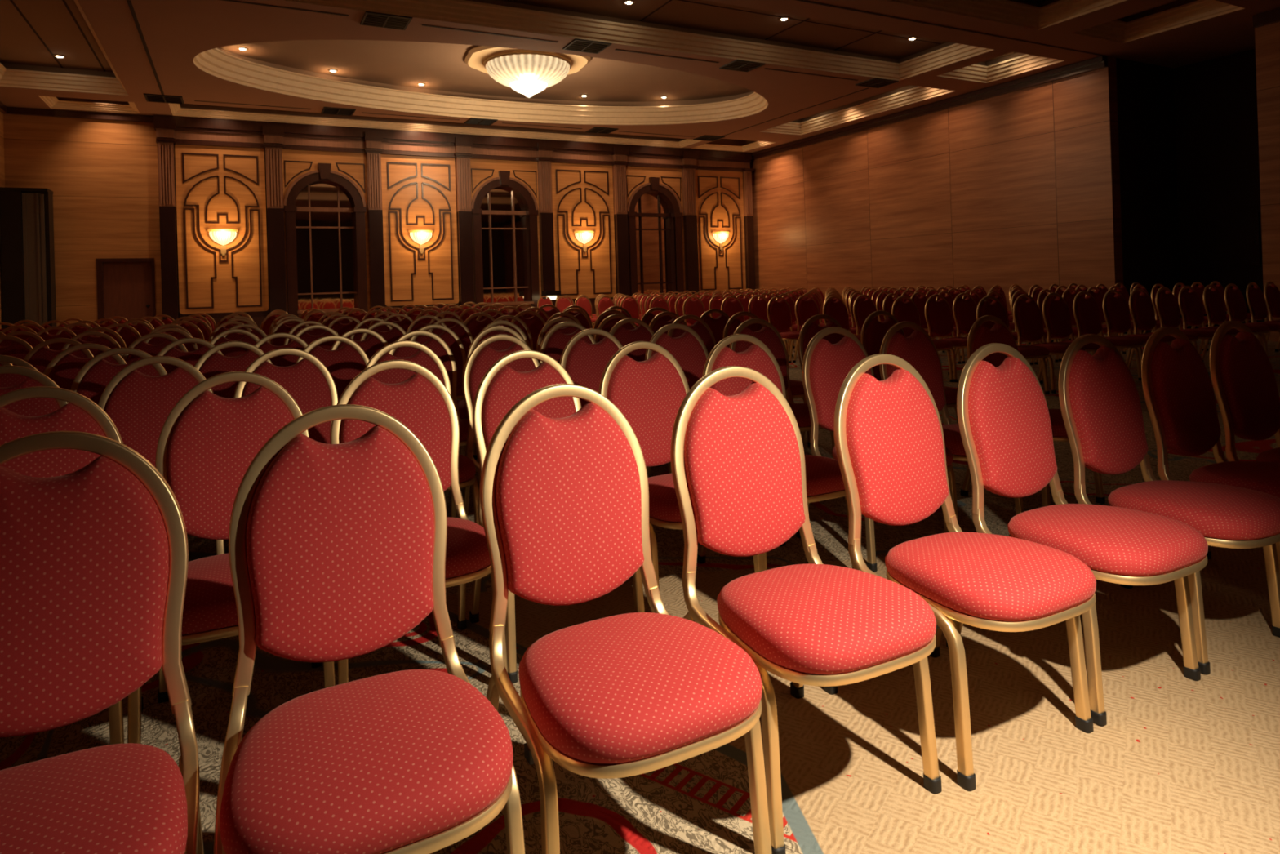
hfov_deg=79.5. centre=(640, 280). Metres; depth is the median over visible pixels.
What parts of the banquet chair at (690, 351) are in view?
leg, frame, backrest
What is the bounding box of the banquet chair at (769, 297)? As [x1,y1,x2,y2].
[757,293,795,347]
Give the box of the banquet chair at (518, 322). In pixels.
[493,315,533,350]
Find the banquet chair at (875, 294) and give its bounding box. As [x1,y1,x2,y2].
[871,289,887,316]
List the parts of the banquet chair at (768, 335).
frame, backrest, seat, leg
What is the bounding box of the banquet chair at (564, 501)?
[480,383,772,853]
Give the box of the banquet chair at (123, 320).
[102,315,128,324]
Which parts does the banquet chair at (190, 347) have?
backrest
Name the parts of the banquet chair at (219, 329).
backrest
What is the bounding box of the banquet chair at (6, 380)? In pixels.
[0,355,38,387]
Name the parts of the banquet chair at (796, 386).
frame, backrest, seat, leg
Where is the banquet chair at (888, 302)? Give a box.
[882,293,934,338]
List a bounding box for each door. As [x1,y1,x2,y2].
[0,186,56,328]
[96,257,155,324]
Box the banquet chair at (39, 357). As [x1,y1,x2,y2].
[23,337,93,373]
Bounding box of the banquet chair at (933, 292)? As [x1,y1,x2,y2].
[924,286,935,293]
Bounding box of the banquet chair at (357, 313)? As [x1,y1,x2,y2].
[341,307,362,315]
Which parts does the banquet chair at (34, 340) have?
backrest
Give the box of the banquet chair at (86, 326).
[56,323,97,336]
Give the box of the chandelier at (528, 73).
[464,45,591,97]
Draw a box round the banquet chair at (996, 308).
[976,295,1049,394]
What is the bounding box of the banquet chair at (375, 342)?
[330,328,388,359]
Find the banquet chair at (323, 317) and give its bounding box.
[318,311,342,323]
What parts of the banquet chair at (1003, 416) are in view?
leg, frame, backrest, leg, seat, leg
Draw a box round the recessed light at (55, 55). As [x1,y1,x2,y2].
[53,54,66,57]
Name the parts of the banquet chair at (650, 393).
frame, backrest, leg, seat, leg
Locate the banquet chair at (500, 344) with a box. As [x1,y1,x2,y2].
[466,325,527,360]
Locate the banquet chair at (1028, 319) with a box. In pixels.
[1013,293,1085,393]
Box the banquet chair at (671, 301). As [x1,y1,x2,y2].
[666,293,682,317]
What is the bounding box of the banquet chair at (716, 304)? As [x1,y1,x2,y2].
[708,294,724,318]
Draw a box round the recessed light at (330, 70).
[328,69,337,72]
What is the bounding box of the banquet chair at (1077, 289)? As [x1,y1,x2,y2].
[1074,284,1120,339]
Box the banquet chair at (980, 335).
[960,315,1105,506]
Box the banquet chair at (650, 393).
[598,341,764,612]
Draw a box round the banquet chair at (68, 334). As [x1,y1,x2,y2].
[35,326,75,350]
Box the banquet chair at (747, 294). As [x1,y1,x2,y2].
[743,292,758,299]
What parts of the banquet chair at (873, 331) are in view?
frame, backrest, seat, leg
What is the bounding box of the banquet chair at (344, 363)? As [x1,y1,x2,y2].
[295,335,368,399]
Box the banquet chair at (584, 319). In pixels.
[559,307,592,335]
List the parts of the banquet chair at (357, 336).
backrest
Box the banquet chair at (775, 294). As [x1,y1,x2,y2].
[765,291,778,300]
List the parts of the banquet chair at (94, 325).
backrest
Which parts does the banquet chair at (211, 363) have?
backrest, frame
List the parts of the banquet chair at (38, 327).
backrest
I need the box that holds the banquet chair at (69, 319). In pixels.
[58,318,87,327]
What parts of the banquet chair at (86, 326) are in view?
backrest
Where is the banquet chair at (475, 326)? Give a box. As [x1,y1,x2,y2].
[460,312,495,399]
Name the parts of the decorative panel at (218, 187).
board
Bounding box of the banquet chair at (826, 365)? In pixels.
[795,326,952,572]
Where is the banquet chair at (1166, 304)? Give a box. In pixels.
[1155,287,1217,351]
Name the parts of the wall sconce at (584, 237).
lamp shade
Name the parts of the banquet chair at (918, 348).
frame, backrest, leg, seat, leg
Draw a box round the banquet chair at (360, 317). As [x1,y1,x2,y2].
[346,309,367,321]
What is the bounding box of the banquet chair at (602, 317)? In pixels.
[592,309,625,337]
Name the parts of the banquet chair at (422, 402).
leg, backrest, frame, leg, seat, leg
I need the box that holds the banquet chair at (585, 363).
[560,328,671,473]
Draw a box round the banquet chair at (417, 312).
[411,305,430,314]
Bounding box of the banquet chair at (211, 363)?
[194,341,272,398]
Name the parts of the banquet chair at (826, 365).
frame, backrest, leg, seat, leg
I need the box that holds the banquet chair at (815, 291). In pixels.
[807,289,822,314]
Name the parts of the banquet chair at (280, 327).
backrest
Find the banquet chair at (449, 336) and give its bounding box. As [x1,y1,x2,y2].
[408,324,467,456]
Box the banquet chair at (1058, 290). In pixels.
[1053,285,1102,342]
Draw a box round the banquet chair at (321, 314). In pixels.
[302,309,323,319]
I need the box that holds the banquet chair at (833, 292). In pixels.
[826,291,856,327]
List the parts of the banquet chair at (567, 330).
backrest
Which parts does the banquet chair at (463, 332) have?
frame, backrest, seat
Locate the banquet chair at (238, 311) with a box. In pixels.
[226,311,253,319]
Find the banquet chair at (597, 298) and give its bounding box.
[595,294,606,315]
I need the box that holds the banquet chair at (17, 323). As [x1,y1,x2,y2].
[13,320,39,329]
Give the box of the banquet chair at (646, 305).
[644,294,660,311]
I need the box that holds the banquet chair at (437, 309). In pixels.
[419,306,442,315]
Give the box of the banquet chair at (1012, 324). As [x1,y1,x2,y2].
[986,288,1034,344]
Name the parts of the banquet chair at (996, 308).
frame, backrest, seat, leg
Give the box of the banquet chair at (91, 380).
[70,347,167,404]
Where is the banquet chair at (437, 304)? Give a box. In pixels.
[431,303,448,310]
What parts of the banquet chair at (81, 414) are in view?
backrest, frame, leg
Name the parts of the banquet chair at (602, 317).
backrest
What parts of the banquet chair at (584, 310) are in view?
backrest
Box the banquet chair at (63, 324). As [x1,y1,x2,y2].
[40,320,67,334]
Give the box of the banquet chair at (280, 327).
[269,318,309,346]
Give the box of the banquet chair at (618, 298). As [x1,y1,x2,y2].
[615,294,641,318]
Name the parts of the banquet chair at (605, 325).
backrest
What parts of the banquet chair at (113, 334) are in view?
backrest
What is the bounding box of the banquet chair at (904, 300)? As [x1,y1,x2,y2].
[901,290,945,352]
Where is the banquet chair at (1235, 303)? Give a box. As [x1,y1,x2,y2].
[1224,283,1279,355]
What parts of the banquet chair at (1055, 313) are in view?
leg, frame, backrest, seat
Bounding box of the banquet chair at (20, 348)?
[0,335,32,365]
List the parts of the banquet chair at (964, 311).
leg, frame, backrest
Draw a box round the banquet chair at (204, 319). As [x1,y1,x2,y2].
[182,314,212,332]
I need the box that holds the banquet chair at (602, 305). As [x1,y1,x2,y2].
[596,296,615,315]
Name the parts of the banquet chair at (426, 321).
backrest, frame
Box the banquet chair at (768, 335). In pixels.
[729,318,835,457]
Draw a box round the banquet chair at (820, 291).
[813,288,824,306]
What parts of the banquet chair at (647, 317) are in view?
backrest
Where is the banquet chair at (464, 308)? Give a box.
[461,302,475,310]
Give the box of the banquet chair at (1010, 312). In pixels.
[993,284,1012,315]
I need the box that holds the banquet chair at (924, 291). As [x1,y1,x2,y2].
[914,288,951,337]
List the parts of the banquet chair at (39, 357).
backrest, frame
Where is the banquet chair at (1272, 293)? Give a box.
[1263,281,1279,351]
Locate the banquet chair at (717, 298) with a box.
[711,292,723,299]
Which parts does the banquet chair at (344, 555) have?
leg, backrest, frame, seat, leg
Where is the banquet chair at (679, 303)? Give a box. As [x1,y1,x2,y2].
[675,294,692,325]
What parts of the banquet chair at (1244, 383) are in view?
leg, leg, frame, backrest, seat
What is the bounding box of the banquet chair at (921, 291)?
[915,285,925,292]
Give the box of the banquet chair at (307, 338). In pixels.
[290,324,338,350]
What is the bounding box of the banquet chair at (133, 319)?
[124,318,154,328]
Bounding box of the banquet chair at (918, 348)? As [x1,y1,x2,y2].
[879,321,1023,523]
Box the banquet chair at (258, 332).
[223,324,271,343]
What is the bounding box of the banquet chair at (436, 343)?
[387,330,480,488]
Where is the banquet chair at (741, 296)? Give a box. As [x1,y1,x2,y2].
[733,291,743,298]
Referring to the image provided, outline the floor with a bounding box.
[0,328,1279,853]
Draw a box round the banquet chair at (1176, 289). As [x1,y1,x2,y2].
[1172,282,1227,351]
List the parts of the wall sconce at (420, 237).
lamp shade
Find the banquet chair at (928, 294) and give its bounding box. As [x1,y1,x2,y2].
[925,288,968,352]
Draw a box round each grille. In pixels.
[146,94,164,102]
[164,96,182,102]
[323,108,338,114]
[337,109,353,115]
[363,13,386,26]
[384,16,408,28]
[466,119,482,124]
[479,120,494,124]
[565,40,591,50]
[583,42,607,52]
[587,128,604,132]
[599,128,615,133]
[696,136,711,139]
[705,136,721,140]
[724,61,746,69]
[737,62,761,71]
[859,79,884,85]
[870,80,895,87]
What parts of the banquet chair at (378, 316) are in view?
backrest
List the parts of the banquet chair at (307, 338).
frame, backrest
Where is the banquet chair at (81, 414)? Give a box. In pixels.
[0,386,143,744]
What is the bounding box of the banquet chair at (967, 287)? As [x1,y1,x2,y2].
[960,284,970,293]
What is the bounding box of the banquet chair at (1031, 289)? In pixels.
[1028,284,1071,342]
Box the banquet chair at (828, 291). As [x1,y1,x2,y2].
[825,288,851,316]
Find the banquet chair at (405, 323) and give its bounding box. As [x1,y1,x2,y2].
[384,313,413,332]
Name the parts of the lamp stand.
lamp shade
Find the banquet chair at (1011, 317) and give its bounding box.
[989,286,1031,344]
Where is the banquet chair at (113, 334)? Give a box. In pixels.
[79,327,126,354]
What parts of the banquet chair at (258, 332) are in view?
backrest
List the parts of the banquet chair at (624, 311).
backrest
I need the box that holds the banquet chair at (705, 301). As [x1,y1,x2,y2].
[699,293,712,315]
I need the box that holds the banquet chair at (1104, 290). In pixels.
[1094,284,1139,335]
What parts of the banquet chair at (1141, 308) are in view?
leg, frame, backrest, seat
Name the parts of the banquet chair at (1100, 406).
frame, backrest, leg, seat, leg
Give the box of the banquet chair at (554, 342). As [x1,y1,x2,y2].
[538,321,595,364]
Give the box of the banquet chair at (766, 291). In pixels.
[757,289,770,297]
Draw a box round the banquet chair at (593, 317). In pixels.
[574,295,597,318]
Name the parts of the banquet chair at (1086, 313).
frame, backrest, leg, seat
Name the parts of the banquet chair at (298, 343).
frame, backrest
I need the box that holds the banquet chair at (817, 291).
[809,288,822,306]
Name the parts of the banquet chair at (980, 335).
leg, frame, backrest, leg, seat, leg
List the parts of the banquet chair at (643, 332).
frame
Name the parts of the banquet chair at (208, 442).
leg, leg, seat, backrest, frame, leg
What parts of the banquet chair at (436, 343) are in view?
backrest, frame, seat, leg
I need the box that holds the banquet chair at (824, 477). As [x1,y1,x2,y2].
[697,333,853,570]
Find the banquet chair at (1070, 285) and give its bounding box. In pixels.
[1067,283,1106,324]
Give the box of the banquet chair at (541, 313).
[520,306,549,322]
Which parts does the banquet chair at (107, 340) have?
backrest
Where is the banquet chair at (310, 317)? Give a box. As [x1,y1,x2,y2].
[303,311,329,329]
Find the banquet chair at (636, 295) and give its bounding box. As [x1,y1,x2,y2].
[634,293,644,316]
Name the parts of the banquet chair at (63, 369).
backrest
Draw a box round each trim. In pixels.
[0,0,128,95]
[0,101,153,122]
[9,0,941,71]
[38,95,140,114]
[126,0,1108,137]
[153,115,751,163]
[155,128,750,168]
[168,102,702,147]
[193,48,768,124]
[284,0,993,80]
[691,141,776,151]
[751,56,1107,159]
[760,86,955,134]
[887,0,1127,30]
[937,53,1064,83]
[1073,0,1244,43]
[1252,8,1279,27]
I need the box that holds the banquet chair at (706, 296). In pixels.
[702,292,712,298]
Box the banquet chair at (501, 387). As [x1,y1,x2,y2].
[469,350,644,683]
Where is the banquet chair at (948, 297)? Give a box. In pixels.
[935,290,968,363]
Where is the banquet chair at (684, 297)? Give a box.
[682,293,694,299]
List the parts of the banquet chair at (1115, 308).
frame, backrest, leg, leg, seat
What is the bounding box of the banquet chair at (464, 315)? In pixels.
[459,307,483,322]
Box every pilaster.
[156,137,178,319]
[262,142,286,312]
[364,148,385,310]
[453,153,475,306]
[537,157,555,306]
[612,161,630,296]
[681,164,699,293]
[742,168,755,290]
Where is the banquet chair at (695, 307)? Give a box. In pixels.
[682,296,705,324]
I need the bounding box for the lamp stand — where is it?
[542,290,560,302]
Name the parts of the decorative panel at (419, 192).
board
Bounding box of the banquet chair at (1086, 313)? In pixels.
[1072,291,1143,380]
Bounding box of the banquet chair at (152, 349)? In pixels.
[122,333,187,363]
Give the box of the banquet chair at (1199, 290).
[1191,281,1244,344]
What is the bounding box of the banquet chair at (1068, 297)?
[1058,288,1118,361]
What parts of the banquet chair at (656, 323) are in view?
backrest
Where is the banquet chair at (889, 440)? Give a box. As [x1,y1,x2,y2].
[823,353,1096,791]
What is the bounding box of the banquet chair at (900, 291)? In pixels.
[898,286,906,293]
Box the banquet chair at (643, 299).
[640,294,653,317]
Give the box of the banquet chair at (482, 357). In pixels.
[462,334,539,517]
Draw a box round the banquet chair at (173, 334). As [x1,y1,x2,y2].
[149,324,192,337]
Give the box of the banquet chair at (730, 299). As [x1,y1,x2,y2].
[723,293,736,301]
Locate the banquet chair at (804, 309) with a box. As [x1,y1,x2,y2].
[792,294,820,362]
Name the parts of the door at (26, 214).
panel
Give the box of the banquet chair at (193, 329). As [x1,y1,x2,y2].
[164,320,204,348]
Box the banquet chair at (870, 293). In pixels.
[866,288,879,298]
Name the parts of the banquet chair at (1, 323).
frame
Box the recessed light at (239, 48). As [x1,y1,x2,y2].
[236,47,248,50]
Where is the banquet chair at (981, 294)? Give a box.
[969,287,1012,323]
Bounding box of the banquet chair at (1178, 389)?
[1141,326,1279,571]
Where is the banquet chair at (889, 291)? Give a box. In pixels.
[887,288,898,296]
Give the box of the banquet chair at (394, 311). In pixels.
[374,306,397,315]
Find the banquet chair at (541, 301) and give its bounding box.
[537,296,552,311]
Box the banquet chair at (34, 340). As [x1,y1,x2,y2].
[0,330,48,348]
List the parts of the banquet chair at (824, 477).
leg, frame, backrest, leg, seat, leg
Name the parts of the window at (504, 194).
pane, sill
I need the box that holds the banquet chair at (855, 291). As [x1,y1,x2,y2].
[848,290,881,322]
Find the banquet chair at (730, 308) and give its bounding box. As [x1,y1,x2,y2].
[720,295,744,322]
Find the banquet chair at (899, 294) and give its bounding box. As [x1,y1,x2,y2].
[893,288,908,297]
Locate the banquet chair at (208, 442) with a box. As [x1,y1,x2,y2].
[127,371,335,743]
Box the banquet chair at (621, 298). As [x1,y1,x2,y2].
[617,295,641,319]
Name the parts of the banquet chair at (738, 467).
leg, leg, frame, backrest, leg, seat, leg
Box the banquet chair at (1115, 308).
[1102,289,1172,366]
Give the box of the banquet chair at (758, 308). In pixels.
[748,294,790,356]
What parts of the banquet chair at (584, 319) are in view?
backrest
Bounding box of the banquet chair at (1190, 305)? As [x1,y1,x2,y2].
[1177,285,1239,355]
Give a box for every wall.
[0,111,4,328]
[3,113,162,326]
[173,145,269,317]
[750,56,1124,333]
[1115,48,1264,333]
[1254,22,1279,341]
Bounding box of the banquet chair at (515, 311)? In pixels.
[496,306,519,322]
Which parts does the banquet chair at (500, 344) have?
backrest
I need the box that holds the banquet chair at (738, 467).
[670,365,942,853]
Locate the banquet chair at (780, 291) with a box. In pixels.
[771,290,783,297]
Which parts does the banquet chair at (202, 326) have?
backrest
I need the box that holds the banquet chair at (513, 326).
[472,320,530,459]
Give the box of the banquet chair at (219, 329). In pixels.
[208,320,251,342]
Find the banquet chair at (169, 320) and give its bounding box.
[148,314,174,324]
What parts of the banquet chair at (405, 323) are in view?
frame, backrest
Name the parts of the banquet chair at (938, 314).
frame, backrest, leg, seat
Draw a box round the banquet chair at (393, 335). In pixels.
[360,321,409,343]
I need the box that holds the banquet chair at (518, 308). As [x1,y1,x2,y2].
[515,303,537,311]
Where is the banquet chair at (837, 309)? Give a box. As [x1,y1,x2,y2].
[822,295,861,341]
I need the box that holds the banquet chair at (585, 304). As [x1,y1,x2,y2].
[574,296,596,327]
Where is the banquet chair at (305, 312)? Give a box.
[299,308,319,319]
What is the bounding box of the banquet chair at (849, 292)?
[845,289,878,318]
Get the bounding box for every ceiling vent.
[143,93,184,104]
[320,106,355,115]
[360,11,412,30]
[463,117,497,125]
[562,38,611,53]
[585,126,618,133]
[693,134,724,141]
[719,59,765,72]
[855,77,898,88]
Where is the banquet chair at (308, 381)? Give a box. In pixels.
[233,347,338,444]
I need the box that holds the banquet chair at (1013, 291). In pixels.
[1009,287,1057,345]
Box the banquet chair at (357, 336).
[350,317,392,341]
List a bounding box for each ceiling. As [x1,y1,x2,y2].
[0,0,1279,152]
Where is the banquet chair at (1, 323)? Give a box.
[0,322,14,331]
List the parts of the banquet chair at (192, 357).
backrest, frame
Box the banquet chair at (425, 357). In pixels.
[364,340,479,524]
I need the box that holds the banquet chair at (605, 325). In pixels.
[594,314,637,342]
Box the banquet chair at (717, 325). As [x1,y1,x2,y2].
[700,308,730,344]
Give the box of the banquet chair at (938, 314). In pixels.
[924,294,968,382]
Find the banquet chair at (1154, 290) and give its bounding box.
[1151,284,1206,351]
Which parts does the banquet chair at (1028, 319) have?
frame, backrest, leg, leg, seat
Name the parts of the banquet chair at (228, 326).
backrest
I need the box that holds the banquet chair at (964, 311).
[951,293,977,373]
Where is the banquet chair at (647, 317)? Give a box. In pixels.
[641,306,673,325]
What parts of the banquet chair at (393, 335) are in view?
backrest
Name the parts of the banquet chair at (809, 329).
leg, frame, backrest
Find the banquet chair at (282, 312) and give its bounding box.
[267,311,286,318]
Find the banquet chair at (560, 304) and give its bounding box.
[555,296,572,312]
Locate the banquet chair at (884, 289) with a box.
[882,286,893,291]
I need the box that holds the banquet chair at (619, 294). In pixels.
[614,293,625,310]
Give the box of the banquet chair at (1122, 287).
[1113,283,1159,333]
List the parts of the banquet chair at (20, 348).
backrest, frame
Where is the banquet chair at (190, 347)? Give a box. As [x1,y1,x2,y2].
[144,327,198,351]
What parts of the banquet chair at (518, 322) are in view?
backrest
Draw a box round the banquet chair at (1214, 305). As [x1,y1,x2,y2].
[1201,284,1269,360]
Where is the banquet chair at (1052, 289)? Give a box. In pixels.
[1048,284,1072,327]
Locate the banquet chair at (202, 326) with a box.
[177,318,212,341]
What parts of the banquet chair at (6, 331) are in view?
backrest, frame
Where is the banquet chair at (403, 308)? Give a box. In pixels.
[398,304,417,312]
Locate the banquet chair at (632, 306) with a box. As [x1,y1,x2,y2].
[620,296,639,326]
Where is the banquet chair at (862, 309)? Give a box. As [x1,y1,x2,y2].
[853,294,878,334]
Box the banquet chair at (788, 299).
[775,293,801,356]
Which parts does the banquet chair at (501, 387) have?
leg, leg, frame, backrest, leg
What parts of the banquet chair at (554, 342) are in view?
backrest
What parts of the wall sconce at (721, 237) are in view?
lamp shade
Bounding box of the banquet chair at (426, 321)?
[415,309,444,324]
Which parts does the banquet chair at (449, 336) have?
frame, backrest, seat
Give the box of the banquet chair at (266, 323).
[260,312,288,335]
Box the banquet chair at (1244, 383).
[1206,320,1279,559]
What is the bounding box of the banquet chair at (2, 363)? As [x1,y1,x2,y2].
[0,361,13,365]
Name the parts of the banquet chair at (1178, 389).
frame, backrest, leg, leg, seat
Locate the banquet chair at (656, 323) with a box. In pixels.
[648,311,687,333]
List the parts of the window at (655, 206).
pane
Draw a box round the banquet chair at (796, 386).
[723,311,810,446]
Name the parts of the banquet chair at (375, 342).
frame, backrest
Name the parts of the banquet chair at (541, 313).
backrest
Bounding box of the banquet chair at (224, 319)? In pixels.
[215,314,243,328]
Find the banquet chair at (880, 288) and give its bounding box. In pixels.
[878,286,888,293]
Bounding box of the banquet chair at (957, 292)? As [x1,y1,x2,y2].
[946,288,964,337]
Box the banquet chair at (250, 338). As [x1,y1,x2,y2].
[209,328,259,356]
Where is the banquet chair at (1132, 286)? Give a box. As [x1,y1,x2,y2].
[1130,282,1155,333]
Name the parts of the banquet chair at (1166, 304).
frame, backrest, leg, seat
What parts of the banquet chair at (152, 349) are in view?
backrest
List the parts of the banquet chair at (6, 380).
backrest, frame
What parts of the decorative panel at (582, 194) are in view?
board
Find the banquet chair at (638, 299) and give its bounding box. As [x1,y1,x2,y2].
[635,293,648,314]
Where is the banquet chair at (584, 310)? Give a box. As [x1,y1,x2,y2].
[563,305,591,324]
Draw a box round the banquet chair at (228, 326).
[222,318,254,330]
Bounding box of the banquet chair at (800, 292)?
[791,289,803,295]
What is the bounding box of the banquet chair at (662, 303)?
[649,296,670,315]
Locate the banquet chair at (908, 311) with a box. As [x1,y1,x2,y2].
[891,295,953,382]
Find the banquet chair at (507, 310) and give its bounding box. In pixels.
[488,303,510,312]
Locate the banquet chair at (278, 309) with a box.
[267,309,287,316]
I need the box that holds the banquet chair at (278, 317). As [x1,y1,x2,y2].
[268,313,297,334]
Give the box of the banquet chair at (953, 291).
[942,285,955,293]
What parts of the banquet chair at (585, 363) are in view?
backrest, frame, leg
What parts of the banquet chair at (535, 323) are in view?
frame, backrest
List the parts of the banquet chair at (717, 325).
frame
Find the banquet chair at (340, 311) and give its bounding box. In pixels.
[333,306,355,318]
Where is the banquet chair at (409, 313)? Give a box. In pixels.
[403,308,429,320]
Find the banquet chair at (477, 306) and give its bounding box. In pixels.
[473,302,488,312]
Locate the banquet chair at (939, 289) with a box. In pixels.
[934,287,950,339]
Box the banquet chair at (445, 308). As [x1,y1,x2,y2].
[441,303,458,311]
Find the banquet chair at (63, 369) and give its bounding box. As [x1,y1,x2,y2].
[43,342,126,390]
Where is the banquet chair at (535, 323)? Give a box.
[511,310,546,351]
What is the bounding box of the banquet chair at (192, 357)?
[156,337,222,373]
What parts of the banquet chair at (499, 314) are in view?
backrest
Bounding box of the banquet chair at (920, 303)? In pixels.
[910,292,960,364]
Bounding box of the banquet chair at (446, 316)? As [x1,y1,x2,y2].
[442,306,464,318]
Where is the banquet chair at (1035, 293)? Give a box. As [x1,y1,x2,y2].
[1030,286,1077,345]
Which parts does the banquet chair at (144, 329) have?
frame, backrest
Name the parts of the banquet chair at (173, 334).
backrest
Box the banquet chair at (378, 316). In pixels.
[369,311,401,326]
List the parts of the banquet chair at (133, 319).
backrest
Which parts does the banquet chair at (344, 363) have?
frame, backrest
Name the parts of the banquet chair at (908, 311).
frame, backrest, seat, leg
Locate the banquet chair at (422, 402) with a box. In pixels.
[330,360,507,684]
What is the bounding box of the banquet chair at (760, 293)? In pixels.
[751,290,764,297]
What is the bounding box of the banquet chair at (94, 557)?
[0,431,204,853]
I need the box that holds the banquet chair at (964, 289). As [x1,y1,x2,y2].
[955,286,966,293]
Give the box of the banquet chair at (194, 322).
[171,316,199,324]
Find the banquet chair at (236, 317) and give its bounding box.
[226,315,257,327]
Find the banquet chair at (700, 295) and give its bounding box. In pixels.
[691,293,702,300]
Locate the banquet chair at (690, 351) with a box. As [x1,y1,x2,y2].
[644,323,708,477]
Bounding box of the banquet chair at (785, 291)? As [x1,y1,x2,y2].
[777,288,787,293]
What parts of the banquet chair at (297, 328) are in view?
backrest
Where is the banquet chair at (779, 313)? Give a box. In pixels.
[767,296,799,368]
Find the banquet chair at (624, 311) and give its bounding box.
[604,306,632,318]
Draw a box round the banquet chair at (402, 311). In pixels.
[386,307,406,319]
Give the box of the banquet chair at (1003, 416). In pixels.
[946,342,1208,726]
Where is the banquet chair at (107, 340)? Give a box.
[61,331,123,357]
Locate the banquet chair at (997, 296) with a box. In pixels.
[985,291,1042,368]
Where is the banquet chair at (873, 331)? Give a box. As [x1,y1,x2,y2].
[860,310,958,423]
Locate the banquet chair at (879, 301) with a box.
[875,291,893,322]
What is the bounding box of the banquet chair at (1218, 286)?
[1208,280,1262,344]
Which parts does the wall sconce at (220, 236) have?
lamp shade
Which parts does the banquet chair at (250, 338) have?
frame, backrest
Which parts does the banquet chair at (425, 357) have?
frame, backrest, leg, seat, leg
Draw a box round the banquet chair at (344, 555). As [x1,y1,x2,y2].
[212,404,524,853]
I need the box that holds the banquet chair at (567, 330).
[536,317,577,360]
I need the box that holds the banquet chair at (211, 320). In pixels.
[191,312,216,331]
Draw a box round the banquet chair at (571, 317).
[544,312,581,328]
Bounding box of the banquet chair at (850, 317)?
[826,290,851,321]
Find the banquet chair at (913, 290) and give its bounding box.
[906,287,915,295]
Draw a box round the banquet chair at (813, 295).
[797,293,825,351]
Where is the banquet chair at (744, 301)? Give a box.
[736,293,750,320]
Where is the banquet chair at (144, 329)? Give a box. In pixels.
[115,320,153,341]
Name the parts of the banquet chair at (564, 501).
leg, leg, frame, backrest, seat, leg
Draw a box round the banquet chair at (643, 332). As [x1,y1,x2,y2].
[608,318,654,361]
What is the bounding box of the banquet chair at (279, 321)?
[270,315,304,334]
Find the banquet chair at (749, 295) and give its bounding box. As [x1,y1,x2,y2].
[742,290,751,296]
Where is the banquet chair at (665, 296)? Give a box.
[663,293,676,301]
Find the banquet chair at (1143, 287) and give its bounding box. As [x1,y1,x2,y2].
[1132,284,1187,332]
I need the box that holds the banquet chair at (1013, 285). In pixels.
[1008,284,1044,329]
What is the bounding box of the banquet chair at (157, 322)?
[133,316,164,328]
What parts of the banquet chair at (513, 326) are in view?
leg, backrest, frame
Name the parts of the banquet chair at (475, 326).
backrest, frame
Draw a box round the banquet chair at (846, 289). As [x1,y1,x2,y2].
[842,287,853,304]
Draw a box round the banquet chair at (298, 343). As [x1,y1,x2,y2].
[254,332,307,366]
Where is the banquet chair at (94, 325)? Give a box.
[68,320,100,331]
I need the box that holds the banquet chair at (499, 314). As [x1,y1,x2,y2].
[475,309,508,321]
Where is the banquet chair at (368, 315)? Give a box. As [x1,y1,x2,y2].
[362,310,389,326]
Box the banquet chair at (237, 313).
[226,312,252,319]
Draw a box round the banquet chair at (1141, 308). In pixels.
[1128,288,1198,370]
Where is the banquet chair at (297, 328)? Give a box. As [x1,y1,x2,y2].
[284,320,326,345]
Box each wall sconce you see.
[207,228,237,255]
[408,230,432,253]
[573,231,594,252]
[711,231,728,250]
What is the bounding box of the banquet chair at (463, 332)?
[427,318,473,399]
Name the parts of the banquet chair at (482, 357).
leg, leg, frame, backrest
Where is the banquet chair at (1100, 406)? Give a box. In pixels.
[1058,333,1279,675]
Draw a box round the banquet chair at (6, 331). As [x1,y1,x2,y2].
[0,325,36,340]
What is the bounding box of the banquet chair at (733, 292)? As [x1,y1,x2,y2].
[731,289,740,294]
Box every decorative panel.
[174,144,269,328]
[380,154,459,312]
[551,162,616,328]
[695,169,746,293]
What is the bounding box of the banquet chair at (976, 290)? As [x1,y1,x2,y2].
[973,285,1009,315]
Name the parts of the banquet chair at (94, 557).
backrest, seat, frame, leg, leg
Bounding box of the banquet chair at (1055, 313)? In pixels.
[1040,292,1113,383]
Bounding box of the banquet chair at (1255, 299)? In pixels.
[1246,282,1279,336]
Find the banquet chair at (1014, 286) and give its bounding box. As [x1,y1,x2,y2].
[1009,285,1052,343]
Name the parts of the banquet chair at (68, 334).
backrest, frame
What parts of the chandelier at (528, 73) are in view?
scalloped plate, lamp shade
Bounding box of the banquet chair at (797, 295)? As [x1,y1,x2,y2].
[786,290,800,298]
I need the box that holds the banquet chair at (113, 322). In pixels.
[89,318,119,331]
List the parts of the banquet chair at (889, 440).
frame, backrest, leg, leg, seat, leg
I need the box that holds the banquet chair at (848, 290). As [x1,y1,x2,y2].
[844,288,854,306]
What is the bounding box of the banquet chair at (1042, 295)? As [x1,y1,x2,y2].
[1034,288,1093,364]
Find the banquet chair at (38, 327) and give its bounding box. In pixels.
[10,323,48,333]
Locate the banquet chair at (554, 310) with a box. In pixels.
[535,304,560,318]
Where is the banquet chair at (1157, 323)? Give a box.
[1108,285,1160,353]
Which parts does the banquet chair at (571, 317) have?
backrest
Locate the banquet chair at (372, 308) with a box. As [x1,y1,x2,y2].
[367,306,387,315]
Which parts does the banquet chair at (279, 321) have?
backrest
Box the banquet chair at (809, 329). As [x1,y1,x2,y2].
[797,314,844,444]

